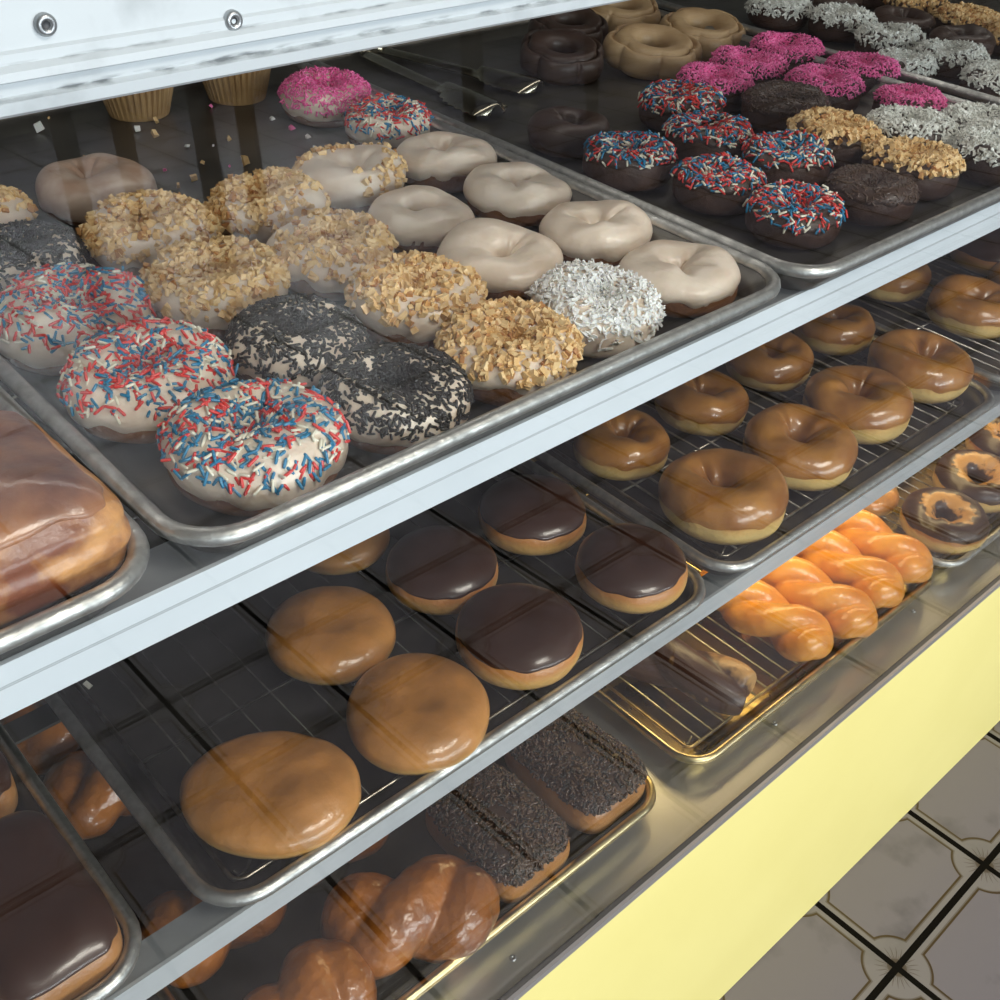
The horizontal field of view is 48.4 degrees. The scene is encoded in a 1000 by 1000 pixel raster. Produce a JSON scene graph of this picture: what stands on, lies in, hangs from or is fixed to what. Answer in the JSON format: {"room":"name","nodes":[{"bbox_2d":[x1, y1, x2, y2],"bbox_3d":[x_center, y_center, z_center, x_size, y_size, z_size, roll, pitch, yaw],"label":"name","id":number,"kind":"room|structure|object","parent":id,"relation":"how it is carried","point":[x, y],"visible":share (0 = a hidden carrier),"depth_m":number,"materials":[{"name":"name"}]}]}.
{"room":"food shop","nodes":[
{"label":"food shop","id":0,"kind":"room"},
{"bbox_2d":[719,721,999,999],"bbox_3d":[2.305,0.531,1.774,15.000,0.040,8.400,-28,47,-34],"label":"floor","id":1,"kind":"structure","parent":0,"point":[917,917],"depth_m":1.54,"materials":[{"name":"tile"}]},
{"bbox_2d":[0,0,999,999],"bbox_3d":[0.031,-0.101,1.183,3.120,1.459,0.777,-27,47,-34],"label":"display case","id":2,"kind":"object","parent":1,"relation":"on","point":[732,850],"visible":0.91,"depth_m":0.91,"materials":[{"name":"white metal"}]},
{"bbox_2d":[0,810,122,999],"bbox_3d":[-0.269,0.233,0.632,0.072,0.045,0.124,-27,47,-34],"label":"donut","id":3,"kind":"object","parent":2,"relation":"on","point":[61,936],"visible":1,"depth_m":0.61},
{"bbox_2d":[0,723,141,999],"bbox_3d":[-0.576,0.191,0.683,0.457,0.027,0.660,-27,47,-34],"label":"baking tray","id":4,"kind":"object","parent":2,"relation":"on","point":[33,795],"visible":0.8,"depth_m":0.66,"materials":[{"name":"metal"}]},
{"bbox_2d":[0,386,149,659],"bbox_3d":[-0.530,-0.033,0.551,0.457,0.027,0.660,-27,47,-34],"label":"baking tray","id":5,"kind":"object","parent":2,"relation":"on","point":[82,606],"visible":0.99,"depth_m":0.47,"materials":[{"name":"metal"}]},
{"bbox_2d":[0,410,130,629],"bbox_3d":[-0.240,0.010,0.486,0.126,0.059,0.122,-27,47,-34],"label":"pastry","id":6,"kind":"object","parent":5,"relation":"on","point":[63,531],"visible":1,"depth_m":0.47,"materials":[{"name":"brown food"}]},
{"bbox_2d":[38,755,655,999],"bbox_3d":[-0.230,0.213,1.109,0.457,0.027,0.660,-27,47,-34],"label":"baking tray","id":7,"kind":"object","parent":2,"relation":"on","point":[126,853],"visible":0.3,"depth_m":0.96,"materials":[{"name":"metal"}]},
{"bbox_2d":[0,699,82,774],"bbox_3d":[-0.407,0.209,1.063,0.135,0.069,0.084,-24,45,-31],"label":"glazed twist","id":8,"kind":"object","parent":7,"relation":"on","point":[42,750],"visible":0.12,"depth_m":1.02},
{"bbox_2d":[43,751,131,839],"bbox_3d":[-0.345,0.254,1.009,0.135,0.071,0.087,-19,43,-27],"label":"glazed twist","id":9,"kind":"object","parent":7,"relation":"on","point":[74,782],"visible":0.28,"depth_m":0.97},
{"bbox_2d":[139,890,286,988],"bbox_3d":[-0.231,0.339,0.909,0.130,0.069,0.084,-29,47,-35],"label":"glazed twist","id":10,"kind":"object","parent":7,"relation":"on","point":[167,906],"visible":0.24,"depth_m":0.88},
{"bbox_2d":[243,938,376,999],"bbox_3d":[-0.146,0.387,0.851,0.082,0.068,0.114,27,43,28],"label":"glazed twist","id":11,"kind":"object","parent":7,"relation":"on","point":[317,968],"visible":0.99,"depth_m":0.84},
{"bbox_2d":[320,854,499,979],"bbox_3d":[-0.073,0.340,0.914,0.153,0.075,0.095,-8,39,-15],"label":"glazed twist","id":12,"kind":"object","parent":7,"relation":"on","point":[440,908],"visible":0.9,"depth_m":0.89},
{"bbox_2d":[425,762,569,903],"bbox_3d":[-0.003,0.293,0.992,0.094,0.057,0.125,-28,47,-35],"label":"donut","id":13,"kind":"object","parent":7,"relation":"on","point":[492,821],"visible":0.94,"depth_m":0.97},
{"bbox_2d":[504,708,647,833],"bbox_3d":[0.070,0.252,1.054,0.095,0.056,0.134,-29,47,-35],"label":"donut","id":14,"kind":"object","parent":7,"relation":"on","point":[585,774],"visible":0.86,"depth_m":1.02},
{"bbox_2d":[10,394,704,906],"bbox_3d":[-0.212,0.008,0.952,0.457,0.027,0.660,-27,47,-34],"label":"baking tray","id":15,"kind":"object","parent":2,"relation":"on","point":[186,856],"visible":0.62,"depth_m":0.80,"materials":[{"name":"metal"}]},
{"bbox_2d":[11,395,657,881],"bbox_3d":[-0.212,0.016,0.952,0.403,0.011,0.603,-27,47,-34],"label":"cooling rack","id":16,"kind":"object","parent":15,"relation":"on","point":[238,878],"visible":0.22,"depth_m":0.78,"materials":[{"name":"metal"}]},
{"bbox_2d":[180,731,360,859],"bbox_3d":[-0.143,0.183,0.700,0.104,0.033,0.102,-27,47,-34],"label":"donut","id":17,"kind":"object","parent":16,"relation":"on","point":[268,795],"visible":1,"depth_m":0.68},
{"bbox_2d":[266,586,395,685],"bbox_3d":[-0.124,0.097,0.815,0.094,0.033,0.093,-27,47,-34],"label":"donut","id":18,"kind":"object","parent":16,"relation":"on","point":[324,635],"visible":0.98,"depth_m":0.80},
{"bbox_2d":[306,529,389,574],"bbox_3d":[-0.133,0.030,0.905,0.084,0.029,0.082,-27,47,-34],"label":"donut","id":19,"kind":"object","parent":16,"relation":"on","point":[362,555],"visible":0.27,"depth_m":0.88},
{"bbox_2d":[346,653,489,775],"bbox_3d":[-0.056,0.144,0.757,0.099,0.034,0.099,-27,47,-34],"label":"donut","id":20,"kind":"object","parent":16,"relation":"on","point":[409,714],"visible":1,"depth_m":0.74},
{"bbox_2d":[385,525,497,614],"bbox_3d":[-0.045,0.054,0.873,0.090,0.038,0.089,-27,47,-34],"label":"donut","id":21,"kind":"object","parent":16,"relation":"on","point":[434,569],"visible":0.98,"depth_m":0.85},
{"bbox_2d":[455,583,582,689],"bbox_3d":[0.014,0.098,0.818,0.095,0.040,0.095,28,43,28],"label":"donut","id":22,"kind":"object","parent":16,"relation":"on","point":[513,636],"visible":1,"depth_m":0.80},
{"bbox_2d":[478,474,586,555],"bbox_3d":[0.027,0.011,0.935,0.092,0.039,0.091,-27,47,-34],"label":"donut","id":23,"kind":"object","parent":16,"relation":"on","point":[525,514],"visible":1,"depth_m":0.91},
{"bbox_2d":[575,523,687,613],"bbox_3d":[0.105,0.053,0.886,0.090,0.038,0.090,-24,45,-31],"label":"donut","id":24,"kind":"object","parent":16,"relation":"on","point":[630,568],"visible":1,"depth_m":0.86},
{"bbox_2d":[0,62,780,552],"bbox_3d":[-0.189,-0.207,0.807,0.457,0.027,0.660,-27,47,-34],"label":"baking tray","id":25,"kind":"object","parent":2,"relation":"on","point":[136,474],"visible":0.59,"depth_m":0.73,"materials":[{"name":"metal"}]},
{"bbox_2d":[0,184,38,223],"bbox_3d":[-0.363,-0.192,0.760,0.085,0.038,0.085,-27,47,-34],"label":"donut","id":26,"kind":"object","parent":25,"relation":"on","point":[14,203],"visible":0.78,"depth_m":0.76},
{"bbox_2d":[0,219,89,291],"bbox_3d":[-0.307,-0.150,0.709,0.086,0.038,0.090,17,39,17],"label":"donut","id":27,"kind":"object","parent":25,"relation":"on","point":[25,245],"visible":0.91,"depth_m":0.70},
{"bbox_2d":[0,262,156,375],"bbox_3d":[-0.252,-0.109,0.656,0.095,0.042,0.094,0,37,-5],"label":"donut","id":28,"kind":"object","parent":25,"relation":"on","point":[46,312],"visible":0.91,"depth_m":0.63,"materials":[{"name":"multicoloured food"}]},
{"bbox_2d":[35,153,157,225],"bbox_3d":[-0.297,-0.230,0.818,0.085,0.034,0.086,-27,47,-34],"label":"donut","id":29,"kind":"object","parent":25,"relation":"on","point":[66,190],"visible":0.82,"depth_m":0.79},
{"bbox_2d":[103,87,172,121],"bbox_3d":[-0.325,-0.374,0.984,0.074,0.062,0.077,-27,47,-34],"label":"cupcake","id":30,"kind":"object","parent":25,"relation":"on","point":[140,107],"visible":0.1,"depth_m":0.98,"materials":[{"name":"paper"}]},
{"bbox_2d":[56,315,238,443],"bbox_3d":[-0.190,-0.068,0.606,0.096,0.042,0.091,0,37,-5],"label":"donut","id":31,"kind":"object","parent":25,"relation":"on","point":[120,383],"visible":0.94,"depth_m":0.58,"materials":[{"name":"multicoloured food"}]},
{"bbox_2d":[76,188,225,275],"bbox_3d":[-0.234,-0.177,0.747,0.095,0.042,0.096,-27,47,-34],"label":"donut","id":32,"kind":"object","parent":25,"relation":"on","point":[128,230],"visible":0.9,"depth_m":0.73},
{"bbox_2d":[138,234,290,338],"bbox_3d":[-0.178,-0.136,0.697,0.094,0.042,0.094,-27,47,-34],"label":"donut","id":33,"kind":"object","parent":25,"relation":"on","point":[204,282],"visible":0.94,"depth_m":0.67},
{"bbox_2d":[202,68,270,105],"bbox_3d":[-0.246,-0.406,1.032,0.074,0.061,0.076,-27,47,-34],"label":"cupcake","id":34,"kind":"object","parent":25,"relation":"on","point":[250,88],"visible":0.19,"depth_m":1.02,"materials":[{"name":"paper"}]},
{"bbox_2d":[155,377,351,516],"bbox_3d":[-0.124,-0.030,0.562,0.094,0.042,0.097,-10,39,-17],"label":"donut","id":35,"kind":"object","parent":25,"relation":"on","point":[250,447],"visible":0.98,"depth_m":0.54,"materials":[{"name":"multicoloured food"}]},
{"bbox_2d":[203,165,330,243],"bbox_3d":[-0.165,-0.208,0.794,0.094,0.041,0.088,-27,47,-34],"label":"donut","id":36,"kind":"object","parent":25,"relation":"on","point":[256,206],"visible":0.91,"depth_m":0.77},
{"bbox_2d":[223,293,369,388],"bbox_3d":[-0.117,-0.092,0.648,0.085,0.038,0.086,27,43,28],"label":"donut","id":37,"kind":"object","parent":25,"relation":"on","point":[296,337],"visible":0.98,"depth_m":0.63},
{"bbox_2d":[277,65,371,127],"bbox_3d":[-0.157,-0.365,1.003,0.087,0.039,0.087,32,46,32],"label":"donut","id":38,"kind":"object","parent":25,"relation":"on","point":[318,97],"visible":0.94,"depth_m":0.98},
{"bbox_2d":[266,206,398,300],"bbox_3d":[-0.112,-0.167,0.744,0.090,0.041,0.091,16,39,16],"label":"donut","id":39,"kind":"object","parent":25,"relation":"on","point":[321,249],"visible":0.93,"depth_m":0.72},
{"bbox_2d":[291,142,407,212],"bbox_3d":[-0.113,-0.249,0.853,0.091,0.040,0.090,-27,47,-34],"label":"donut","id":40,"kind":"object","parent":25,"relation":"on","point":[353,176],"visible":0.9,"depth_m":0.83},
{"bbox_2d":[344,92,433,149],"bbox_3d":[-0.096,-0.326,0.961,0.078,0.035,0.082,-2,38,-7],"label":"donut","id":41,"kind":"object","parent":25,"relation":"on","point":[392,118],"visible":0.98,"depth_m":0.94,"materials":[{"name":"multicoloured food"}]},
{"bbox_2d":[317,340,473,454],"bbox_3d":[-0.057,-0.057,0.608,0.086,0.038,0.083,-12,40,-20],"label":"donut","id":42,"kind":"object","parent":25,"relation":"on","point":[393,397],"visible":0.98,"depth_m":0.59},
{"bbox_2d":[344,249,487,347],"bbox_3d":[-0.052,-0.128,0.697,0.092,0.043,0.090,-27,47,-34],"label":"donut","id":43,"kind":"object","parent":25,"relation":"on","point":[403,297],"visible":0.93,"depth_m":0.67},
{"bbox_2d":[368,185,474,252],"bbox_3d":[-0.056,-0.204,0.806,0.077,0.031,0.080,-27,47,-34],"label":"donut","id":44,"kind":"object","parent":25,"relation":"on","point":[419,217],"visible":0.83,"depth_m":0.78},
{"bbox_2d":[396,131,496,192],"bbox_3d":[-0.043,-0.277,0.900,0.086,0.034,0.084,-27,47,-34],"label":"donut","id":45,"kind":"object","parent":25,"relation":"on","point":[443,160],"visible":0.91,"depth_m":0.87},
{"bbox_2d":[436,218,563,300],"bbox_3d":[-0.001,-0.164,0.755,0.085,0.035,0.087,-27,47,-34],"label":"donut","id":46,"kind":"object","parent":25,"relation":"on","point":[509,257],"visible":0.82,"depth_m":0.74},
{"bbox_2d":[433,295,586,405],"bbox_3d":[0.003,-0.088,0.650,0.088,0.040,0.089,-27,47,-34],"label":"donut","id":47,"kind":"object","parent":25,"relation":"on","point":[509,349],"visible":0.95,"depth_m":0.63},
{"bbox_2d":[463,161,571,226],"bbox_3d":[0.013,-0.237,0.853,0.085,0.032,0.082,-27,47,-34],"label":"donut","id":48,"kind":"object","parent":25,"relation":"on","point":[519,193],"visible":0.94,"depth_m":0.83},
{"bbox_2d":[524,258,665,357],"bbox_3d":[0.060,-0.123,0.702,0.087,0.039,0.089,-15,41,-22],"label":"donut","id":49,"kind":"object","parent":25,"relation":"on","point":[615,310],"visible":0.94,"depth_m":0.68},
{"bbox_2d":[539,200,652,266],"bbox_3d":[0.069,-0.195,0.803,0.082,0.032,0.083,-27,47,-34],"label":"donut","id":50,"kind":"object","parent":25,"relation":"on","point":[605,231],"visible":0.92,"depth_m":0.78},
{"bbox_2d":[618,240,740,317],"bbox_3d":[0.120,-0.151,0.750,0.084,0.032,0.081,-27,47,-34],"label":"donut","id":51,"kind":"object","parent":25,"relation":"on","point":[691,279],"visible":0.91,"depth_m":0.73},
{"bbox_2d":[307,9,999,290],"bbox_3d":[0.155,-0.379,1.061,0.457,0.027,0.660,-27,47,-34],"label":"baking tray","id":52,"kind":"object","parent":2,"relation":"on","point":[614,95],"visible":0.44,"depth_m":1.02,"materials":[{"name":"metal"}]},
{"bbox_2d":[359,46,543,115],"bbox_3d":[-0.053,-0.432,1.121,0.126,0.014,0.241,-27,47,-34],"label":"serving tongs","id":53,"kind":"object","parent":52,"relation":"on","point":[474,103],"visible":0.98,"depth_m":1.10,"materials":[{"name":"metal"}]},
{"bbox_2d":[520,28,603,85],"bbox_3d":[0.064,-0.458,1.147,0.090,0.036,0.092,-14,41,-22],"label":"donut","id":54,"kind":"object","parent":52,"relation":"on","point":[556,56],"visible":1,"depth_m":1.12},
{"bbox_2d":[528,8,608,44],"bbox_3d":[0.076,-0.521,1.231,0.089,0.036,0.095,-18,42,-26],"label":"donut","id":55,"kind":"object","parent":52,"relation":"on","point":[586,21],"visible":0.48,"depth_m":1.22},
{"bbox_2d":[527,105,610,158],"bbox_3d":[0.060,-0.323,0.972,0.073,0.030,0.074,-27,47,-34],"label":"donut","id":56,"kind":"object","parent":52,"relation":"on","point":[560,131],"visible":0.95,"depth_m":0.95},
{"bbox_2d":[590,0,660,32],"bbox_3d":[0.141,-0.567,1.294,0.092,0.038,0.094,3,37,-1],"label":"donut","id":57,"kind":"object","parent":52,"relation":"on","point":[641,11],"visible":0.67,"depth_m":1.27,"materials":[{"name":"brown food"}]},
{"bbox_2d":[582,130,678,191],"bbox_3d":[0.107,-0.282,0.919,0.079,0.034,0.078,-27,47,-34],"label":"donut","id":58,"kind":"object","parent":52,"relation":"on","point":[628,161],"visible":1,"depth_m":0.90,"materials":[{"name":"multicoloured food"}]},
{"bbox_2d":[602,22,702,80],"bbox_3d":[0.161,-0.474,1.172,0.101,0.040,0.096,19,40,19],"label":"donut","id":59,"kind":"object","parent":52,"relation":"on","point":[644,51],"visible":0.98,"depth_m":1.15,"materials":[{"name":"brown food"}]},
{"bbox_2d":[637,79,726,132],"bbox_3d":[0.169,-0.367,1.034,0.082,0.036,0.081,-10,39,-17],"label":"donut","id":60,"kind":"object","parent":52,"relation":"on","point":[657,101],"visible":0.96,"depth_m":1.02,"materials":[{"name":"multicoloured food"}]},
{"bbox_2d":[659,7,745,61],"bbox_3d":[0.225,-0.520,1.240,0.096,0.038,0.098,-5,38,-11],"label":"donut","id":61,"kind":"object","parent":52,"relation":"on","point":[690,21],"visible":0.77,"depth_m":1.22,"materials":[{"name":"brown food"}]},
{"bbox_2d":[662,110,753,160],"bbox_3d":[0.182,-0.318,0.972,0.078,0.035,0.078,-25,45,-32],"label":"donut","id":62,"kind":"object","parent":52,"relation":"on","point":[693,134],"visible":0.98,"depth_m":0.95,"materials":[{"name":"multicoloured food"}]},
{"bbox_2d":[676,61,754,112],"bbox_3d":[0.210,-0.406,1.089,0.078,0.036,0.076,18,40,19],"label":"donut","id":63,"kind":"object","parent":52,"relation":"on","point":[732,81],"visible":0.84,"depth_m":1.07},
{"bbox_2d":[669,151,766,215],"bbox_3d":[0.174,-0.255,0.889,0.074,0.034,0.076,-11,39,-18],"label":"donut","id":64,"kind":"object","parent":52,"relation":"on","point":[719,184],"visible":0.98,"depth_m":0.87,"materials":[{"name":"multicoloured food"}]},
{"bbox_2d":[709,45,788,83],"bbox_3d":[0.253,-0.442,1.139,0.083,0.037,0.084,-27,47,-34],"label":"donut","id":65,"kind":"object","parent":52,"relation":"on","point":[762,66],"visible":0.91,"depth_m":1.12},
{"bbox_2d":[741,79,831,132],"bbox_3d":[0.269,-0.370,1.046,0.082,0.035,0.082,-23,45,-31],"label":"donut","id":66,"kind":"object","parent":52,"relation":"on","point":[767,106],"visible":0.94,"depth_m":1.03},
{"bbox_2d":[749,30,825,77],"bbox_3d":[0.307,-0.480,1.194,0.080,0.036,0.081,27,43,28],"label":"donut","id":67,"kind":"object","parent":52,"relation":"on","point":[800,49],"visible":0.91,"depth_m":1.18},
{"bbox_2d":[740,129,835,185],"bbox_3d":[0.240,-0.288,0.936,0.077,0.036,0.079,-8,39,-15],"label":"donut","id":68,"kind":"object","parent":52,"relation":"on","point":[796,155],"visible":0.96,"depth_m":0.92,"materials":[{"name":"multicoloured food"}]},
{"bbox_2d":[742,179,847,249],"bbox_3d":[0.222,-0.218,0.844,0.077,0.033,0.076,-27,47,-34],"label":"donut","id":69,"kind":"object","parent":52,"relation":"on","point":[789,213],"visible":1,"depth_m":0.82,"materials":[{"name":"multicoloured food"}]},
{"bbox_2d":[783,62,865,110],"bbox_3d":[0.321,-0.408,1.102,0.081,0.034,0.080,-27,47,-34],"label":"donut","id":70,"kind":"object","parent":52,"relation":"on","point":[844,89],"visible":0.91,"depth_m":1.08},
{"bbox_2d":[786,105,883,168],"bbox_3d":[0.296,-0.322,0.983,0.083,0.038,0.083,-13,40,-21],"label":"donut","id":71,"kind":"object","parent":52,"relation":"on","point":[845,132],"visible":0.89,"depth_m":0.96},
{"bbox_2d":[824,51,900,94],"bbox_3d":[0.375,-0.445,1.153,0.080,0.036,0.077,7,37,4],"label":"donut","id":72,"kind":"object","parent":52,"relation":"on","point":[870,67],"visible":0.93,"depth_m":1.13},
{"bbox_2d":[824,163,920,226],"bbox_3d":[0.295,-0.246,0.887,0.075,0.033,0.076,-27,47,-34],"label":"donut","id":73,"kind":"object","parent":52,"relation":"on","point":[876,196],"visible":0.98,"depth_m":0.86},
{"bbox_2d":[871,82,947,110],"bbox_3d":[0.397,-0.383,1.077,0.074,0.032,0.071,-27,47,-34],"label":"donut","id":74,"kind":"object","parent":52,"relation":"on","point":[922,95],"visible":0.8,"depth_m":1.06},
{"bbox_2d":[865,103,958,143],"bbox_3d":[0.370,-0.334,1.005,0.083,0.037,0.087,-20,43,-27],"label":"donut","id":75,"kind":"object","parent":52,"relation":"on","point":[896,120],"visible":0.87,"depth_m":0.98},
{"bbox_2d":[861,135,965,200],"bbox_3d":[0.347,-0.282,0.934,0.086,0.038,0.082,21,41,22],"label":"donut","id":76,"kind":"object","parent":52,"relation":"on","point":[936,167],"visible":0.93,"depth_m":0.91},
{"bbox_2d":[940,100,999,130],"bbox_3d":[0.444,-0.347,1.031,0.077,0.034,0.078,-19,43,-27],"label":"donut","id":77,"kind":"object","parent":52,"relation":"on","point":[965,113],"visible":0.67,"depth_m":1.03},
{"bbox_2d":[947,119,999,187],"bbox_3d":[0.434,-0.302,0.967,0.088,0.040,0.089,7,37,5],"label":"donut","id":78,"kind":"object","parent":52,"relation":"on","point":[978,144],"visible":0.98,"depth_m":0.95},
{"bbox_2d":[531,458,931,763],"bbox_3d":[0.134,0.027,1.382,0.457,0.027,0.660,-27,47,-34],"label":"baking tray","id":79,"kind":"object","parent":2,"relation":"on","point":[711,748],"visible":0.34,"depth_m":1.17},
{"bbox_2d":[530,459,802,747],"bbox_3d":[0.134,0.032,1.385,0.403,0.011,0.603,-27,47,-34],"label":"cooling rack","id":80,"kind":"object","parent":79,"relation":"on","point":[786,673],"visible":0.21,"depth_m":1.16,"materials":[{"name":"metal"}]},
{"bbox_2d":[623,637,756,715],"bbox_3d":[0.176,0.169,1.160,0.177,0.056,0.063,20,40,21],"label":"bar","id":81,"kind":"object","parent":80,"relation":"on","point":[720,683],"visible":0.6,"depth_m":1.13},
{"bbox_2d":[699,570,833,661],"bbox_3d":[0.288,0.124,1.223,0.169,0.058,0.071,30,45,31],"label":"donut","id":82,"kind":"object","parent":80,"relation":"on","point":[797,632],"visible":0.73,"depth_m":1.19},
{"bbox_2d":[760,556,877,638],"bbox_3d":[0.348,0.103,1.255,0.168,0.057,0.065,32,46,32],"label":"donut","id":83,"kind":"object","parent":80,"relation":"on","point":[850,613],"visible":0.63,"depth_m":1.22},
{"bbox_2d":[796,530,904,608],"bbox_3d":[0.395,0.073,1.298,0.069,0.057,0.168,-27,47,-34],"label":"donut","id":84,"kind":"object","parent":80,"relation":"on","point":[837,556],"visible":0.55,"depth_m":1.26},
{"bbox_2d":[834,509,932,583],"bbox_3d":[0.445,0.048,1.336,0.068,0.055,0.166,-25,46,-32],"label":"donut","id":85,"kind":"object","parent":80,"relation":"on","point":[870,534],"visible":0.47,"depth_m":1.30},
{"bbox_2d":[533,330,993,574],"bbox_3d":[0.132,-0.169,1.213,0.457,0.027,0.660,-27,47,-34],"label":"baking tray","id":86,"kind":"object","parent":2,"relation":"on","point":[977,398],"visible":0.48,"depth_m":1.03,"materials":[{"name":"metal"}]},
{"bbox_2d":[550,330,963,557],"bbox_3d":[0.135,-0.166,1.218,0.403,0.011,0.603,-27,47,-34],"label":"cooling rack","id":87,"kind":"object","parent":86,"relation":"on","point":[621,492],"visible":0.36,"depth_m":1.06,"materials":[{"name":"metal"}]},
{"bbox_2d":[573,409,669,480],"bbox_3d":[0.112,-0.053,1.026,0.090,0.040,0.088,-27,47,-34],"label":"donut","id":88,"kind":"object","parent":87,"relation":"on","point":[631,445],"visible":0.9,"depth_m":1.00,"materials":[{"name":"food"}]},
{"bbox_2d":[654,369,748,435],"bbox_3d":[0.198,-0.099,1.092,0.089,0.040,0.091,-27,47,-34],"label":"donut","id":89,"kind":"object","parent":87,"relation":"on","point":[711,403],"visible":0.87,"depth_m":1.06,"materials":[{"name":"food"}]},
{"bbox_2d":[658,448,788,544],"bbox_3d":[0.194,-0.006,0.963,0.108,0.048,0.108,-18,42,-25],"label":"donut","id":90,"kind":"object","parent":87,"relation":"on","point":[721,496],"visible":1,"depth_m":0.93,"materials":[{"name":"food"}]},
{"bbox_2d":[725,332,813,391],"bbox_3d":[0.281,-0.147,1.162,0.091,0.040,0.089,-4,38,-10],"label":"donut","id":91,"kind":"object","parent":87,"relation":"on","point":[785,362],"visible":0.77,"depth_m":1.14,"materials":[{"name":"food"}]},
{"bbox_2d":[742,403,857,490],"bbox_3d":[0.277,-0.050,1.029,0.101,0.046,0.104,-27,47,-34],"label":"donut","id":92,"kind":"object","parent":87,"relation":"on","point":[813,449],"visible":0.97,"depth_m":1.00,"materials":[{"name":"food"}]},
{"bbox_2d":[793,304,875,355],"bbox_3d":[0.370,-0.193,1.231,0.087,0.038,0.088,-27,47,-34],"label":"donut","id":93,"kind":"object","parent":87,"relation":"on","point":[848,329],"visible":0.77,"depth_m":1.20,"materials":[{"name":"food"}]},
{"bbox_2d":[802,365,913,444],"bbox_3d":[0.354,-0.098,1.096,0.108,0.048,0.106,-27,47,-34],"label":"donut","id":94,"kind":"object","parent":87,"relation":"on","point":[875,404],"visible":0.95,"depth_m":1.07,"materials":[{"name":"food"}]},
{"bbox_2d":[867,329,973,403],"bbox_3d":[0.439,-0.142,1.163,0.104,0.046,0.106,-27,47,-34],"label":"donut","id":95,"kind":"object","parent":87,"relation":"on","point":[935,370],"visible":0.91,"depth_m":1.13,"materials":[{"name":"food"}]},
{"bbox_2d":[655,0,999,105],"bbox_3d":[0.511,-0.564,1.332,0.457,0.027,0.660,-27,47,-34],"label":"baking tray","id":96,"kind":"object","parent":2,"relation":"on","point":[736,8],"visible":0.02,"depth_m":1.30,"materials":[{"name":"metal"}]},
{"bbox_2d":[744,0,813,30],"bbox_3d":[0.339,-0.596,1.350,0.081,0.035,0.082,27,43,28],"label":"donut","id":97,"kind":"object","parent":96,"relation":"on","point":[782,15],"visible":0.98,"depth_m":1.33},
{"bbox_2d":[807,1,877,43],"bbox_3d":[0.406,-0.565,1.315,0.083,0.035,0.084,-27,47,-34],"label":"donut","id":98,"kind":"object","parent":96,"relation":"on","point":[834,22],"visible":0.95,"depth_m":1.29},
{"bbox_2d":[854,21,925,53],"bbox_3d":[0.441,-0.520,1.257,0.081,0.037,0.083,29,44,30],"label":"donut","id":99,"kind":"object","parent":96,"relation":"on","point":[869,37],"visible":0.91,"depth_m":1.24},
{"bbox_2d":[912,37,990,82],"bbox_3d":[0.490,-0.481,1.211,0.083,0.035,0.079,23,41,24],"label":"donut","id":100,"kind":"object","parent":96,"relation":"on","point":[950,56],"visible":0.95,"depth_m":1.19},
{"bbox_2d":[928,24,995,56],"bbox_3d":[0.528,-0.524,1.273,0.074,0.032,0.072,19,40,20],"label":"donut","id":101,"kind":"object","parent":96,"relation":"on","point":[978,34],"visible":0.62,"depth_m":1.26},
{"bbox_2d":[933,1,999,28],"bbox_3d":[0.566,-0.577,1.342,0.082,0.036,0.083,-6,38,-13],"label":"donut","id":102,"kind":"object","parent":96,"relation":"on","point":[963,13],"visible":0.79,"depth_m":1.32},
{"bbox_2d":[957,58,999,96],"bbox_3d":[0.517,-0.434,1.151,0.081,0.035,0.082,-5,38,-11],"label":"donut","id":103,"kind":"object","parent":96,"relation":"on","point":[983,76],"visible":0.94,"depth_m":1.14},
{"bbox_2d":[849,228,999,390],"bbox_3d":[0.483,-0.350,1.478,0.457,0.027,0.660,-27,47,-34],"label":"baking tray","id":104,"kind":"object","parent":2,"relation":"on","point":[984,374],"visible":0.11,"depth_m":1.31,"materials":[{"name":"metal"}]},
{"bbox_2d":[846,228,999,373],"bbox_3d":[0.485,-0.344,1.481,0.403,0.011,0.603,-27,47,-34],"label":"cooling rack","id":105,"kind":"object","parent":104,"relation":"on","point":[925,297],"visible":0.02,"depth_m":1.30,"materials":[{"name":"metal"}]},
{"bbox_2d":[865,264,931,301],"bbox_3d":[0.472,-0.272,1.342,0.092,0.040,0.089,-22,44,-29],"label":"donut","id":106,"kind":"object","parent":105,"relation":"on","point":[912,285],"visible":0.34,"depth_m":1.31,"materials":[{"name":"food"}]},
{"bbox_2d":[926,274,999,338],"bbox_3d":[0.545,-0.224,1.279,0.100,0.046,0.101,-27,47,-34],"label":"donut","id":107,"kind":"object","parent":105,"relation":"on","point":[963,305],"visible":1,"depth_m":1.26,"materials":[{"name":"food"}]},
{"bbox_2d":[949,229,999,275],"bbox_3d":[0.621,-0.316,1.410,0.098,0.042,0.098,-27,47,-34],"label":"donut","id":108,"kind":"object","parent":105,"relation":"on","point":[980,255],"visible":0.55,"depth_m":1.38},
{"bbox_2d":[879,416,999,569],"bbox_3d":[0.483,-0.147,1.639,0.457,0.027,0.660,-27,47,-34],"label":"baking tray","id":109,"kind":"object","parent":2,"relation":"on","point":[946,561],"visible":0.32,"depth_m":1.43,"materials":[{"name":"metal"}]},
{"bbox_2d":[881,443,997,557],"bbox_3d":[0.482,-0.144,1.645,0.403,0.011,0.603,-27,47,-34],"label":"cooling rack","id":110,"kind":"object","parent":109,"relation":"on","point":[993,514],"visible":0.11,"depth_m":1.47,"materials":[{"name":"metal"}]},
{"bbox_2d":[899,487,990,554],"bbox_3d":[0.553,0.024,1.385,0.105,0.042,0.107,-27,47,-34],"label":"donut","id":111,"kind":"object","parent":110,"relation":"on","point":[947,521],"visible":0.99,"depth_m":1.36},
{"bbox_2d":[932,449,999,512],"bbox_3d":[0.623,-0.026,1.454,0.106,0.045,0.106,-27,47,-34],"label":"donut","id":112,"kind":"object","parent":110,"relation":"on","point":[973,473],"visible":0.92,"depth_m":1.45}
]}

